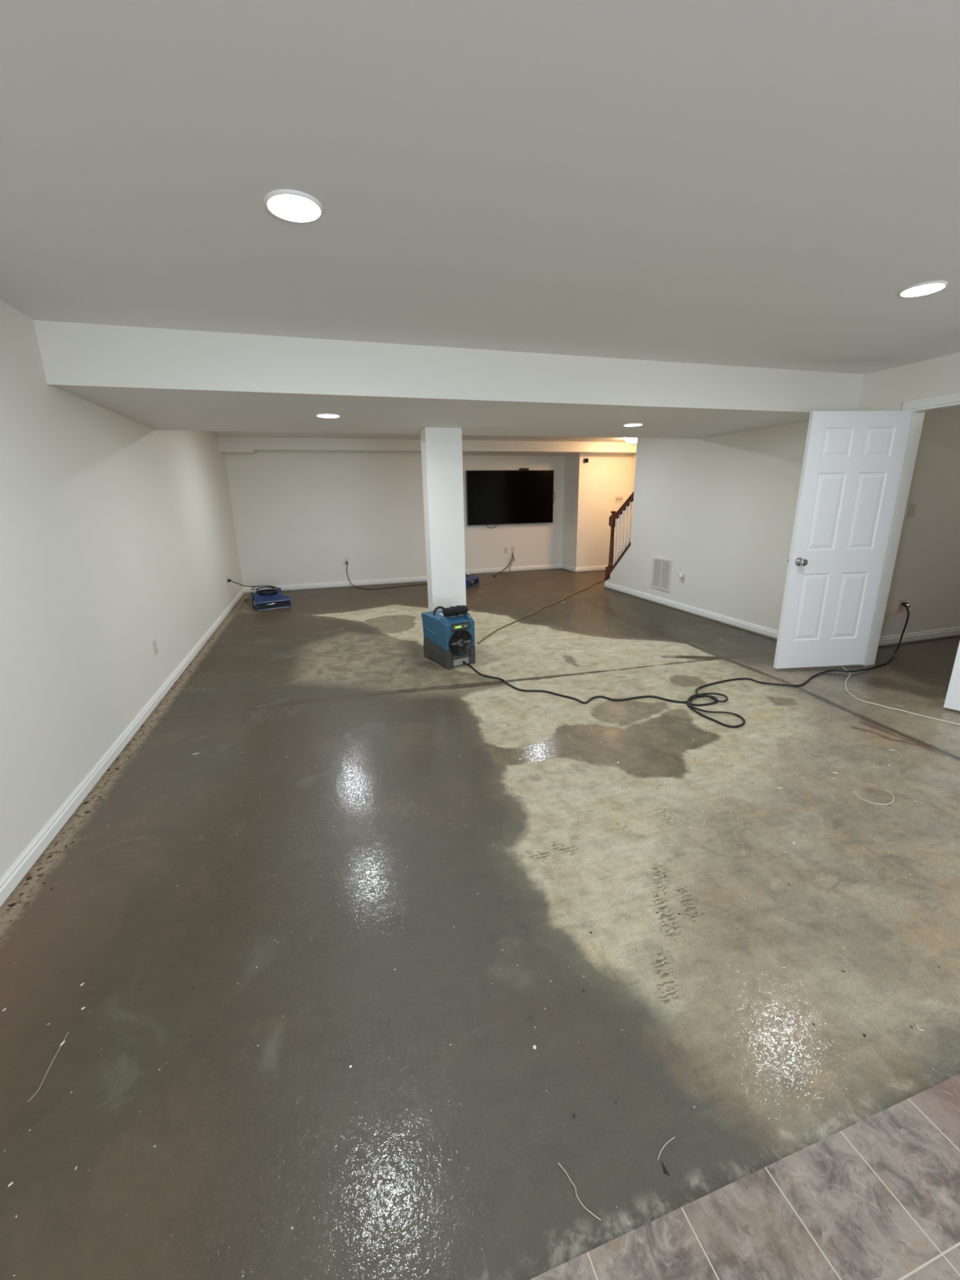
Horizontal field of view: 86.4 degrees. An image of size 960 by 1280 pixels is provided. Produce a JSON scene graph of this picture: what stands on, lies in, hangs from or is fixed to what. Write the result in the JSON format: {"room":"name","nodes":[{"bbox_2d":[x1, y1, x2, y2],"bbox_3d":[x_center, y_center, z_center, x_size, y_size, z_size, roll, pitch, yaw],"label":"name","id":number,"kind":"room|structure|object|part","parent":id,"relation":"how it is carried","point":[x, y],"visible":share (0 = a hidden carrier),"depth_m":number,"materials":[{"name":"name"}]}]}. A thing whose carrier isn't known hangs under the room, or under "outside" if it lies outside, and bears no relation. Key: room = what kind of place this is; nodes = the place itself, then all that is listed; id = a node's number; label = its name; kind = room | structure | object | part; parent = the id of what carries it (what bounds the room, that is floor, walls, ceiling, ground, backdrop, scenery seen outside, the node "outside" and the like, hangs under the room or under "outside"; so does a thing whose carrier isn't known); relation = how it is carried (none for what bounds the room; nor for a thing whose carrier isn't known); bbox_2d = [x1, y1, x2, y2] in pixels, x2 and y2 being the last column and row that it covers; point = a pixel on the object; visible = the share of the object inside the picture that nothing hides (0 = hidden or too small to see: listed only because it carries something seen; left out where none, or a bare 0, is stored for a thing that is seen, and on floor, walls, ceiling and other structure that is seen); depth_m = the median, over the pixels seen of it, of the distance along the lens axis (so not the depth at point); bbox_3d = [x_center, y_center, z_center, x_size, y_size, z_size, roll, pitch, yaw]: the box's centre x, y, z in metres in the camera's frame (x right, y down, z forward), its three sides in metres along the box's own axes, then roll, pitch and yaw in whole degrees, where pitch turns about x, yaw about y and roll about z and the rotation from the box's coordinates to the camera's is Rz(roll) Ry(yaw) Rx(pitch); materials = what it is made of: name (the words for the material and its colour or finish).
{"room":"basement","nodes":[
{"label":"basement","id":0,"kind":"room"},
{"bbox_2d":[0,299,244,907],"bbox_3d":[-2.246,-0.425,2.698,0.120,2.372,11.950,-6,16,-16],"label":"wall","id":1,"kind":"structure","parent":0,"point":[117,534],"depth_m":2.84,"materials":[{"name":"paint"}]},
{"bbox_2d":[0,587,244,906],"bbox_3d":[-2.334,0.509,3.562,0.013,0.074,10.540,-6,16,-16],"label":"baseboard","id":2,"kind":"structure","parent":1,"relation":"attached to","point":[11,879],"depth_m":2.66,"materials":[{"name":"paint"}]},
{"bbox_2d":[151,638,158,655],"bbox_3d":[-2.482,0.052,3.906,0.009,0.118,0.074,-6,16,-16],"label":"wall plate","id":3,"kind":"object","parent":1,"relation":"attached to","point":[153,642],"visible":1,"depth_m":3.89,"materials":[{"name":"plastic"}]},
{"bbox_2d":[33,320,863,412],"bbox_3d":[0.432,-1.759,3.437,5.666,0.300,0.016,-6,16,-16],"label":"ceiling beam","id":4,"kind":"structure","parent":1,"relation":"attached to","point":[73,353],"depth_m":3.17,"materials":[{"name":"paint"}]},
{"bbox_2d":[224,451,426,593],"bbox_3d":[-2.330,-2.090,8.632,3.344,2.372,0.120,-6,16,-16],"label":"wall","id":5,"kind":"structure","parent":0,"point":[298,517],"depth_m":8.52,"materials":[{"name":"paint"}]},
{"bbox_2d":[244,576,426,591],"bbox_3d":[-2.284,-0.985,8.878,3.331,0.074,0.013,-6,16,-16],"label":"baseboard","id":6,"kind":"structure","parent":5,"relation":"attached to","point":[420,578],"depth_m":8.84,"materials":[{"name":"paint"}]},
{"bbox_2d":[344,558,349,565],"bbox_3d":[-2.292,-1.341,8.780,0.074,0.118,0.009,-6,16,-16],"label":"wall outlet","id":7,"kind":"object","parent":5,"relation":"attached to","point":[345,559],"visible":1,"depth_m":8.78,"materials":[{"name":"plastic"}]},
{"bbox_2d":[208,431,626,442],"bbox_3d":[0.570,-3.119,7.571,8.734,0.080,4.360,-6,16,-16],"label":"ceiling","id":8,"kind":"structure","parent":0,"point":[219,433],"depth_m":7.83,"materials":[{"name":"paint"}]},
{"bbox_2d":[217,436,636,456],"bbox_3d":[-0.535,-3.319,8.889,7.154,0.209,0.939,-6,16,-16],"label":"ceiling","id":9,"kind":"structure","parent":8,"relation":"attached to","point":[227,445],"depth_m":8.25,"materials":[{"name":"paint"}]},
{"bbox_2d":[624,437,637,445],"bbox_3d":[2.596,-3.344,8.611,0.320,0.122,0.320,-6,16,-16],"label":"dome light","id":10,"kind":"object","parent":8,"relation":"attached to","point":[631,440],"visible":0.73,"depth_m":8.53,"materials":[{"name":"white glass"}]},
{"bbox_2d":[52,385,809,439],"bbox_3d":[0.146,-2.045,4.321,5.666,0.376,1.926,-6,16,-16],"label":"ceiling","id":11,"kind":"structure","parent":0,"point":[156,409],"depth_m":4.00,"materials":[{"name":"paint"}]},
{"bbox_2d":[315,413,340,417],"bbox_3d":[-1.142,-1.685,3.843,0.178,0.014,0.178,-6,16,-16],"label":"recessed light","id":12,"kind":"object","parent":11,"relation":"in","point":[320,415],"visible":1,"depth_m":3.81,"materials":[{"name":"white"}]},
{"bbox_2d":[622,422,643,426],"bbox_3d":[1.397,-1.963,4.666,0.178,0.014,0.178,-6,16,-16],"label":"recessed light","id":13,"kind":"object","parent":11,"relation":"in","point":[629,424],"visible":1,"depth_m":4.63,"materials":[{"name":"white"}]},
{"bbox_2d":[422,635,475,669],"bbox_3d":[-0.291,0.084,4.745,0.308,0.215,0.452,-11,19,-32],"label":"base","id":14,"kind":"object","parent":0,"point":[451,655],"depth_m":4.58,"materials":[{"name":"grey plastic"}]},
{"bbox_2d":[0,568,959,1279],"bbox_3d":[1.320,-0.180,5.976,8.514,0.001,9.190,-6,16,-16],"label":"floor","id":15,"kind":"structure","parent":0,"point":[218,1128],"depth_m":1.74,"materials":[{"name":"concrete"}]},
{"bbox_2d":[27,1031,68,1102],"bbox_3d":[-1.164,1.153,1.388,0.011,0.001,0.179,-4,16,-10],"label":"thread","id":16,"kind":"object","parent":15,"relation":"on","point":[68,1032],"visible":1,"depth_m":1.38},
{"bbox_2d":[0,600,245,923],"bbox_3d":[-2.502,0.341,4.366,0.156,0.004,7.811,-6,16,-16],"label":"debris","id":17,"kind":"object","parent":15,"relation":"on","point":[44,882],"depth_m":2.46,"materials":[{"name":"brown concrete"}]},
{"bbox_2d":[227,578,276,601],"bbox_3d":[-3.281,-0.740,7.474,0.602,0.428,0.666,-6,16,-16],"label":"cord","id":18,"kind":"object","parent":15,"relation":"on","point":[228,580],"visible":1,"depth_m":7.37,"materials":[{"name":"black rubber"}]},
{"bbox_2d":[250,586,291,610],"bbox_3d":[-3.006,-0.610,7.323,0.454,0.254,0.478,-10,18,-30],"label":"air mover","id":19,"kind":"object","parent":15,"relation":"on","point":[263,599],"visible":1,"depth_m":7.21,"materials":[{"name":"blue plastic"}]},
{"bbox_2d":[258,590,275,592],"bbox_3d":[-3.058,-0.697,7.340,0.223,0.006,0.223,-3,16,-8],"label":"grille","id":20,"kind":"object","parent":19,"relation":"attached to","point":[260,591],"depth_m":7.35,"materials":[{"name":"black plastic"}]},
{"bbox_2d":[345,561,426,589],"bbox_3d":[-1.401,-1.122,8.710,1.777,0.431,0.381,-2,16,-4],"label":"cord","id":21,"kind":"object","parent":15,"relation":"on","point":[345,562],"visible":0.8,"depth_m":8.75,"materials":[{"name":"black rubber"}]},
{"bbox_2d":[420,426,466,611],"bbox_3d":[-0.347,-0.962,5.030,0.342,2.076,0.238,-6,16,-16],"label":"support column","id":22,"kind":"structure","parent":15,"relation":"on","point":[442,458],"depth_m":4.86,"materials":[{"name":"paint"}]},
{"bbox_2d":[421,606,475,669],"bbox_3d":[-0.284,-0.054,4.704,0.327,0.504,0.485,-11,19,-32],"label":"dehumidifier","id":23,"kind":"object","parent":15,"relation":"on","point":[450,642],"visible":0.97,"depth_m":4.56,"materials":[{"name":"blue plastic"}]},
{"bbox_3d":[-0.371,-0.277,4.702,0.155,0.071,0.028,-15,21,-41],"label":"carry handle","id":24,"kind":"part","parent":23,"relation":"part of","materials":[{"name":"black plastic"}]},
{"bbox_2d":[442,604,470,617],"bbox_3d":[-0.211,-0.260,4.583,0.260,0.099,0.106,-12,19,-34],"label":"handle","id":25,"kind":"object","parent":23,"relation":"on","point":[458,610],"visible":1,"depth_m":4.53,"materials":[{"name":"black fabric"}]},
{"bbox_3d":[-0.173,-0.119,4.497,0.196,0.067,0.024,-11,19,-32],"label":"control panel","id":26,"kind":"part","parent":23,"relation":"part of","materials":[{"name":"black plastic"}]},
{"bbox_2d":[450,631,471,654],"bbox_3d":[-0.168,0.025,4.523,0.215,0.215,0.010,-11,19,-32],"label":"fan grille","id":27,"kind":"object","parent":23,"relation":"attached to","point":[460,641],"depth_m":4.52,"materials":[{"name":"black plastic"}]},
{"bbox_3d":[-0.168,-0.118,4.489,0.172,0.046,0.008,-11,19,-32],"label":"panel plate","id":28,"kind":"part","parent":23,"relation":"part of","materials":[{"name":"black plastic"}]},
{"bbox_3d":[-0.171,0.192,4.589,0.180,0.063,0.005,-11,19,-32],"label":"plate","id":29,"kind":"part","parent":23,"relation":"part of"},
{"bbox_2d":[465,572,479,587],"bbox_3d":[-0.319,-1.067,8.773,0.478,0.254,0.454,5,17,19],"label":"air mover","id":30,"kind":"object","parent":15,"relation":"on","point":[470,580],"visible":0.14,"depth_m":8.70,"materials":[{"name":"blue plastic"}]},
{"bbox_2d":[13,600,939,1277],"bbox_3d":[0.256,0.299,4.335,5.034,0.001,6.319,-6,16,-16],"label":"floor specks","id":31,"kind":"structure","parent":15,"relation":"on","point":[544,600],"depth_m":2.45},
{"bbox_2d":[493,553,514,576],"bbox_3d":[0.375,-1.484,9.992,0.259,0.381,0.758,9,19,32],"label":"cables","id":32,"kind":"object","parent":15,"relation":"on","point":[511,561],"visible":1,"depth_m":10.19,"materials":[{"name":"black rubber"}]},
{"bbox_2d":[477,580,604,644],"bbox_3d":[1.080,-0.527,7.198,0.104,0.015,4.586,8,18,29],"label":"hose","id":33,"kind":"object","parent":15,"relation":"on","point":[482,639],"visible":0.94,"depth_m":6.52,"materials":[{"name":"brown rubber"}]},
{"bbox_2d":[557,1162,600,1220],"bbox_3d":[0.211,1.204,1.115,0.014,0.002,0.123,-13,19,-35],"label":"thread","id":34,"kind":"object","parent":15,"relation":"on","point":[557,1162],"visible":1,"depth_m":1.11},
{"bbox_2d":[661,1160,669,1175],"bbox_3d":[0.414,1.191,1.151,0.010,0.002,0.028,-6,16,-16],"label":"scrap","id":35,"kind":"object","parent":15,"relation":"on","point":[665,1171],"visible":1,"depth_m":1.15,"materials":[{"name":"grey"}]},
{"bbox_2d":[657,1137,675,1159],"bbox_3d":[0.431,1.179,1.189,0.068,0.001,0.007,-13,20,-36],"label":"thread","id":36,"kind":"object","parent":15,"relation":"on","point":[673,1137],"visible":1,"depth_m":1.19},
{"bbox_2d":[464,602,910,728],"bbox_3d":[2.038,0.145,4.011,4.230,0.446,1.529,-3,16,-5],"label":"power cord","id":37,"kind":"object","parent":15,"relation":"on","point":[691,698],"visible":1,"depth_m":3.81,"materials":[{"name":"black rubber"}]},
{"bbox_2d":[853,788,894,804],"bbox_3d":[1.965,0.776,2.524,0.186,0.004,0.126,-2,16,-3],"label":"thread","id":38,"kind":"object","parent":15,"relation":"on","point":[884,788],"visible":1,"depth_m":2.50},
{"bbox_2d":[841,666,959,725],"bbox_3d":[2.918,0.391,3.822,0.374,0.009,1.197,-1,16,1],"label":"cable","id":39,"kind":"object","parent":15,"relation":"on","point":[847,691],"visible":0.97,"depth_m":3.54,"materials":[{"name":"rubber"}]},
{"bbox_2d":[0,0,959,374],"bbox_3d":[2.691,-1.292,0.923,8.734,0.080,6.214,-6,16,-16],"label":"ceiling","id":40,"kind":"structure","parent":0,"point":[739,183],"depth_m":1.48,"materials":[{"name":"paint"}]},
{"bbox_2d":[263,189,323,222],"bbox_3d":[-0.594,-1.382,1.635,0.178,0.014,0.178,-6,16,-16],"label":"recessed light","id":41,"kind":"object","parent":40,"relation":"in","point":[295,206],"visible":1,"depth_m":1.62,"materials":[{"name":"paint"}]},
{"bbox_2d":[898,280,948,297],"bbox_3d":[2.084,-1.648,2.406,0.178,0.014,0.178,-6,16,-16],"label":"recessed light","id":42,"kind":"object","parent":40,"relation":"in","point":[927,287],"visible":1,"depth_m":2.39,"materials":[{"name":"white"}]},
{"bbox_2d":[462,455,564,573],"bbox_3d":[0.440,-2.523,9.993,2.792,2.372,0.120,-6,16,-16],"label":"wall","id":43,"kind":"structure","parent":0,"point":[534,544],"depth_m":10.09,"materials":[{"name":"paint"}]},
{"bbox_2d":[503,547,507,553],"bbox_3d":[0.514,-1.779,10.151,0.074,0.118,0.009,-6,16,-16],"label":"wall plate","id":44,"kind":"object","parent":43,"relation":"attached to","point":[505,549],"visible":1,"depth_m":10.15,"materials":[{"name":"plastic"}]},
{"bbox_2d":[466,470,553,525],"bbox_3d":[0.593,-2.752,9.872,1.770,0.996,0.076,-6,16,-16],"label":"television","id":45,"kind":"object","parent":43,"relation":"attached to","point":[494,497],"visible":1,"depth_m":9.82,"materials":[{"name":"black plastic"}]},
{"bbox_2d":[519,467,528,470],"bbox_3d":[0.845,-3.271,9.789,0.180,0.038,0.066,-6,16,-16],"label":"bar","id":46,"kind":"object","parent":45,"relation":"on","point":[520,468],"visible":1,"depth_m":9.77,"materials":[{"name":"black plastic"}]},
{"bbox_2d":[465,564,561,573],"bbox_3d":[0.416,-1.411,10.219,2.659,0.074,0.013,-6,16,-16],"label":"baseboard","id":47,"kind":"structure","parent":43,"relation":"attached to","point":[553,566],"depth_m":10.30,"materials":[{"name":"paint"}]},
{"bbox_2d":[561,453,576,571],"bbox_3d":[1.809,-2.572,10.077,0.120,2.372,0.507,-6,16,-16],"label":"wall","id":48,"kind":"structure","parent":0,"point":[570,462],"depth_m":10.06,"materials":[{"name":"paint"}]},
{"bbox_2d":[561,564,576,571],"bbox_3d":[1.785,-1.460,10.303,0.013,0.074,0.640,-6,16,-16],"label":"baseboard","id":49,"kind":"structure","parent":48,"relation":"attached to","point":[566,566],"depth_m":10.26,"materials":[{"name":"paint"}]},
{"bbox_2d":[573,453,633,572],"bbox_3d":[2.388,-2.542,9.930,1.138,2.372,0.120,-6,16,-16],"label":"wall","id":50,"kind":"structure","parent":0,"point":[605,476],"depth_m":9.83,"materials":[{"name":"paint"}]},
{"bbox_2d":[583,457,588,462],"bbox_3d":[1.974,-3.331,9.479,0.074,0.074,0.066,-6,16,-16],"label":"camera","id":51,"kind":"object","parent":50,"relation":"attached to","point":[586,460],"visible":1,"depth_m":9.46,"materials":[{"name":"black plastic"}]},
{"bbox_2d":[576,564,608,571],"bbox_3d":[2.427,-1.440,10.172,1.138,0.082,0.013,-6,16,-16],"label":"baseboard","id":52,"kind":"structure","parent":50,"relation":"attached to","point":[593,567],"depth_m":10.10,"materials":[{"name":"paint"}]},
{"bbox_2d":[615,495,622,502],"bbox_3d":[2.700,-2.732,9.901,0.166,0.118,0.020,-6,16,-16],"label":"light switch","id":53,"kind":"object","parent":50,"relation":"attached to","point":[618,498],"visible":1,"depth_m":9.90,"materials":[{"name":"plastic"}]},
{"bbox_2d":[629,453,635,541],"bbox_3d":[3.684,-2.002,7.924,0.120,2.372,4.853,-6,16,-16],"label":"wall","id":54,"kind":"structure","parent":0,"point":[634,455],"depth_m":9.86,"materials":[{"name":"paint"}]},
{"bbox_2d":[529,1073,959,1279],"bbox_3d":[3.137,1.408,0.287,8.514,0.054,3.170,-6,16,-16],"label":"floor","id":55,"kind":"structure","parent":0,"point":[877,1197],"depth_m":1.06,"materials":[{"name":"stone"}]},
{"bbox_2d":[604,352,959,639],"bbox_3d":[2.965,-1.254,5.308,0.120,2.372,5.995,-6,16,-16],"label":"wall","id":56,"kind":"structure","parent":0,"point":[722,508],"depth_m":5.68,"materials":[{"name":"paint"}]},
{"bbox_2d":[604,491,634,581],"bbox_3d":[2.178,-1.563,7.855,0.125,1.415,0.700,-6,16,-16],"label":"stair railing","id":57,"kind":"object","parent":56,"relation":"attached to","point":[613,518],"visible":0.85,"depth_m":7.91,"materials":[{"name":"brown wood"}]},
{"bbox_3d":[2.099,-1.486,8.145,0.100,1.112,0.148,-6,16,-16],"label":"newel post","id":58,"kind":"part","parent":57,"relation":"part of","materials":[{"name":"brown wood"}]},
{"bbox_3d":[2.181,-1.213,7.967,0.125,0.679,0.674,-6,16,-16],"label":"shoe rail","id":59,"kind":"part","parent":57,"relation":"part of","materials":[{"name":"brown wood"}]},
{"bbox_3d":[2.183,-2.016,7.674,0.068,0.445,0.593,-6,16,-16],"label":"handrail","id":60,"kind":"part","parent":57,"relation":"part of","materials":[{"name":"brown wood"}]},
{"bbox_2d":[650,556,671,591],"bbox_3d":[2.457,-0.895,6.936,0.012,0.430,0.410,-6,16,-16],"label":"air vent","id":61,"kind":"object","parent":56,"relation":"in","point":[661,569],"visible":1,"depth_m":6.93,"materials":[{"name":"metal"}]},
{"bbox_2d":[680,573,684,582],"bbox_3d":[2.587,-0.794,6.528,0.009,0.118,0.074,-6,16,-16],"label":"wall outlet","id":62,"kind":"object","parent":56,"relation":"attached to","point":[682,579],"visible":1,"depth_m":6.52,"materials":[{"name":"plastic"}]},
{"bbox_2d":[604,581,778,638],"bbox_3d":[2.661,-0.384,6.410,0.013,0.074,4.215,-6,16,-16],"label":"baseboard","id":63,"kind":"structure","parent":56,"relation":"attached to","point":[772,633],"depth_m":6.25,"materials":[{"name":"paint"}]},
{"bbox_2d":[773,410,913,668],"bbox_3d":[2.888,-0.747,4.106,0.807,2.012,0.171,-2,16,-5],"label":"door","id":64,"kind":"structure","parent":56,"relation":"in","point":[852,464],"depth_m":4.06,"materials":[{"name":"paint"}]},
{"bbox_3d":[2.557,-0.617,4.057,0.068,0.068,0.068,-2,16,-5],"label":"knob","id":65,"kind":"part","parent":64,"relation":"part of","materials":[{"name":"silver metal"}]},
{"bbox_2d":[858,391,959,666],"bbox_3d":[3.599,-0.554,3.375,0.120,2.045,1.705,-6,16,-16],"label":"trim","id":66,"kind":"structure","parent":56,"relation":"attached to","point":[918,414],"depth_m":4.10,"materials":[{"name":"paint"}]},
{"bbox_2d":[943,641,959,711],"bbox_3d":[3.476,-0.418,2.896,0.171,2.012,0.939,-14,20,-38],"label":"door","id":67,"kind":"structure","parent":56,"relation":"in","point":[952,701],"depth_m":3.44,"materials":[{"name":"paint"}]},
{"bbox_2d":[878,406,959,646],"bbox_3d":[4.572,-1.169,4.899,2.708,2.372,0.120,-6,16,-16],"label":"wall","id":68,"kind":"structure","parent":0,"point":[926,575],"depth_m":4.78,"materials":[{"name":"paint"}]},
{"bbox_2d":[897,600,905,612],"bbox_3d":[4.031,-0.324,4.888,0.074,0.118,0.009,-6,16,-16],"label":"wall outlet","id":69,"kind":"object","parent":68,"relation":"attached to","point":[900,608],"visible":1,"depth_m":4.89,"materials":[{"name":"plastic"}]},
{"bbox_2d":[907,503,916,517],"bbox_3d":[3.908,-1.169,4.611,0.074,0.118,0.020,-6,16,-16],"label":"light switch","id":70,"kind":"object","parent":68,"relation":"attached to","point":[913,506],"visible":1,"depth_m":4.61,"materials":[{"name":"plastic"}]},
{"bbox_2d":[878,626,959,645],"bbox_3d":[4.612,-0.068,5.142,2.708,0.082,0.013,-6,16,-16],"label":"baseboard","id":71,"kind":"structure","parent":68,"relation":"attached to","point":[883,640],"depth_m":5.07,"materials":[{"name":"paint"}]}
]}

